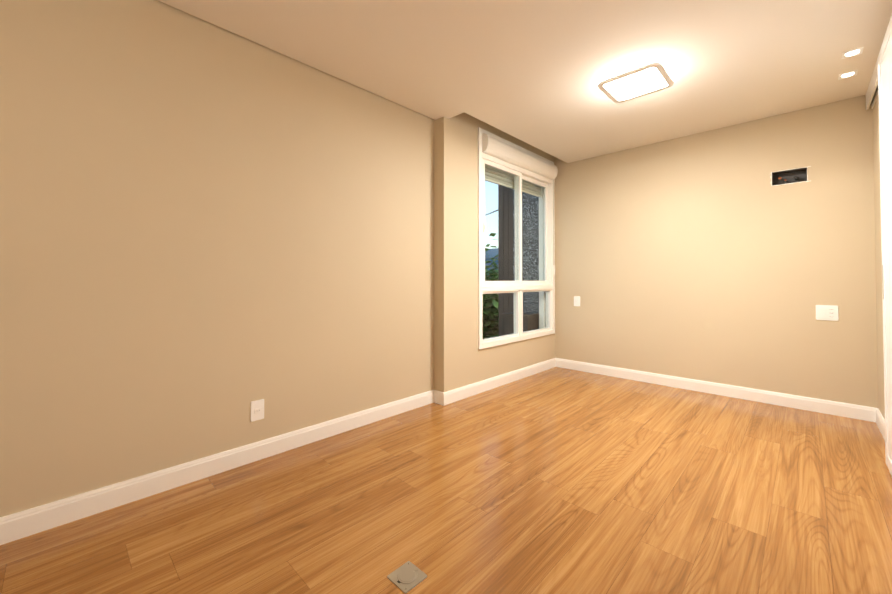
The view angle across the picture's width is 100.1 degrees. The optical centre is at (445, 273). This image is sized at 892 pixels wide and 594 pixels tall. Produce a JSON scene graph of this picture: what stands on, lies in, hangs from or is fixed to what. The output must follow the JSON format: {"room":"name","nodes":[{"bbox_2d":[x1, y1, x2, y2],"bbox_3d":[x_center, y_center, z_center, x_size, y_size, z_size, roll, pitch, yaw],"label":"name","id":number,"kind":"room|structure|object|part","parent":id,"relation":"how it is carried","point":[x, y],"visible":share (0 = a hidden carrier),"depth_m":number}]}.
{"room":"empty room","nodes":[
{"label":"empty room","id":0,"kind":"room"},
{"bbox_2d":[0,0,433,516],"bbox_3d":[-1.504,-0.382,1.904,0.100,2.950,3.930,-1,-1,44],"label":"wall","id":1,"kind":"structure","parent":0,"point":[209,233],"depth_m":1.96},
{"bbox_2d":[0,390,433,544],"bbox_3d":[-1.388,1.041,1.918,0.015,0.105,3.745,-1,-1,44],"label":"baseboard","id":2,"kind":"structure","parent":1,"relation":"attached to","point":[25,523],"depth_m":1.92},
{"bbox_2d":[251,399,263,421],"bbox_3d":[-1.113,0.809,2.210,0.011,0.118,0.076,-1,-1,44],"label":"outlet","id":3,"kind":"object","parent":1,"relation":"attached to","point":[257,409],"visible":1,"depth_m":2.21},
{"bbox_2d":[0,367,891,593],"bbox_3d":[0.301,1.149,1.648,3.020,0.120,6.100,-1,-1,44],"label":"floor","id":4,"kind":"structure","parent":0,"point":[557,480],"depth_m":1.71},
{"bbox_2d":[387,561,426,592],"bbox_3d":[-0.139,1.081,1.337,0.105,0.006,0.105,-1,-1,44],"label":"electrical outlet","id":5,"kind":"object","parent":4,"relation":"on","point":[407,576],"visible":1,"depth_m":1.33},
{"bbox_2d":[434,112,554,391],"bbox_3d":[0.585,-0.347,3.988,0.220,2.950,1.970,-1,-1,44],"label":"wall","id":6,"kind":"structure","parent":0,"point":[461,359],"depth_m":3.36},
{"bbox_2d":[434,390,443,404],"bbox_3d":[-0.067,1.063,3.215,0.120,0.105,0.015,-1,-1,44],"label":"baseboard","id":7,"kind":"structure","parent":6,"relation":"attached to","point":[438,397],"depth_m":3.20},
{"bbox_2d":[443,358,555,405],"bbox_3d":[0.664,1.074,3.877,0.015,0.105,1.985,-1,-1,44],"label":"baseboard","id":8,"kind":"structure","parent":6,"relation":"attached to","point":[457,394],"depth_m":3.67},
{"bbox_2d":[478,127,557,348],"bbox_3d":[0.786,-0.330,4.086,0.244,2.100,1.470,-1,-1,44],"label":"window","id":9,"kind":"structure","parent":6,"relation":"in","point":[503,162],"depth_m":4.06},
{"bbox_2d":[158,0,891,162],"bbox_3d":[0.269,-1.545,1.714,2.715,0.330,5.685,-1,-1,44],"label":"ceiling","id":10,"kind":"structure","parent":0,"point":[532,72],"depth_m":2.32},
{"bbox_2d":[598,59,673,102],"bbox_3d":[1.323,-1.339,2.608,0.400,0.052,0.400,-1,-1,44],"label":"ceiling light panel","id":11,"kind":"object","parent":10,"relation":"attached to","point":[648,77],"visible":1,"depth_m":2.57},
{"bbox_2d":[838,70,857,79],"bbox_3d":[2.756,-1.365,2.562,0.088,0.006,0.088,-1,-1,44],"label":"recessed light","id":12,"kind":"object","parent":10,"relation":"in","point":[848,74],"visible":1,"depth_m":2.56},
{"bbox_2d":[842,47,863,58],"bbox_3d":[2.520,-1.369,2.317,0.088,0.006,0.088,-1,-1,44],"label":"recessed light","id":13,"kind":"object","parent":10,"relation":"in","point":[850,53],"visible":1,"depth_m":2.32},
{"bbox_2d":[866,15,891,475],"bbox_3d":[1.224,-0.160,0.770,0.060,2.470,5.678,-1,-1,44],"label":"door leaf","id":14,"kind":"structure","parent":10,"relation":"attached to","point":[885,93],"depth_m":2.06},
{"bbox_3d":[1.233,-1.335,0.780,0.034,0.120,5.678,-1,-1,44],"label":"top door rail","id":15,"kind":"part","parent":14,"relation":"part of"},
{"bbox_2d":[554,95,877,407],"bbox_3d":[2.389,-0.351,3.758,2.900,2.950,0.200,-1,-1,44],"label":"wall","id":16,"kind":"structure","parent":0,"point":[714,256],"depth_m":3.40},
{"bbox_2d":[574,296,579,305],"bbox_3d":[1.545,0.326,4.412,0.076,0.118,0.011,-1,-1,44],"label":"outlet","id":17,"kind":"object","parent":16,"relation":"attached to","point":[576,300],"visible":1,"depth_m":4.41},
{"bbox_2d":[556,358,875,421],"bbox_3d":[2.282,1.071,3.688,2.610,0.105,0.015,-1,-1,44],"label":"baseboard","id":18,"kind":"structure","parent":16,"relation":"attached to","point":[860,412],"depth_m":3.37},
{"bbox_2d":[770,166,810,185],"bbox_3d":[2.929,-0.817,3.176,0.252,0.127,0.102,-1,-1,44],"label":"electrical box","id":19,"kind":"object","parent":16,"relation":"in","point":[790,176],"visible":1,"depth_m":3.20},
{"bbox_2d":[816,305,838,320],"bbox_3d":[3.036,0.311,2.977,0.128,0.122,0.012,-1,-1,44],"label":"light switch","id":20,"kind":"object","parent":16,"relation":"attached to","point":[828,312],"visible":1,"depth_m":2.98},
{"bbox_2d":[873,96,884,418],"bbox_3d":[1.251,-0.403,0.621,0.190,2.950,5.900,-1,-1,44],"label":"wall","id":21,"kind":"structure","parent":0,"point":[878,264],"depth_m":2.69},
{"bbox_2d":[876,408,884,439],"bbox_3d":[1.247,1.022,0.740,0.015,0.105,5.700,-1,-1,44],"label":"baseboard","id":22,"kind":"structure","parent":21,"relation":"attached to","point":[880,421],"depth_m":2.61},
{"label":"outside","id":23,"kind":"structure","parent":0,"visible":0},
{"bbox_3d":[1.406,4.855,26.407,50.000,0.300,60.000,-1,-1,44],"label":"ground","id":24,"kind":"structure","parent":23,"visible":0},
{"bbox_2d":[483,233,498,338],"bbox_3d":[0.956,1.781,7.781,4.229,5.231,4.484,-1,-1,44],"label":"tree","id":25,"kind":"object","parent":24,"relation":"on","point":[492,308],"depth_m":7.21},
{"bbox_2d":[485,248,498,269],"bbox_3d":[3.121,1.842,18.214,9.200,5.450,7.800,-1,-1,44],"label":"building","id":26,"kind":"structure","parent":24,"relation":"on","point":[491,252],"depth_m":14.22},
{"bbox_2d":[498,183,512,335],"bbox_3d":[0.938,-0.676,5.199,0.238,10.050,0.384,-1,-1,44],"label":"cladding","id":27,"kind":"object","parent":24,"relation":"on","point":[504,242],"depth_m":5.06},
{"bbox_2d":[501,312,538,334],"bbox_3d":[0.928,2.420,4.663,0.375,3.840,0.285,-1,-1,44],"label":"ledge","id":28,"kind":"object","parent":24,"relation":"on","point":[529,317],"depth_m":4.63},
{"bbox_2d":[513,189,538,328],"bbox_3d":[1.192,-0.816,4.952,0.459,10.320,0.410,-1,-1,44],"label":"wall","id":29,"kind":"structure","parent":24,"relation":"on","point":[533,237],"depth_m":4.78}
]}

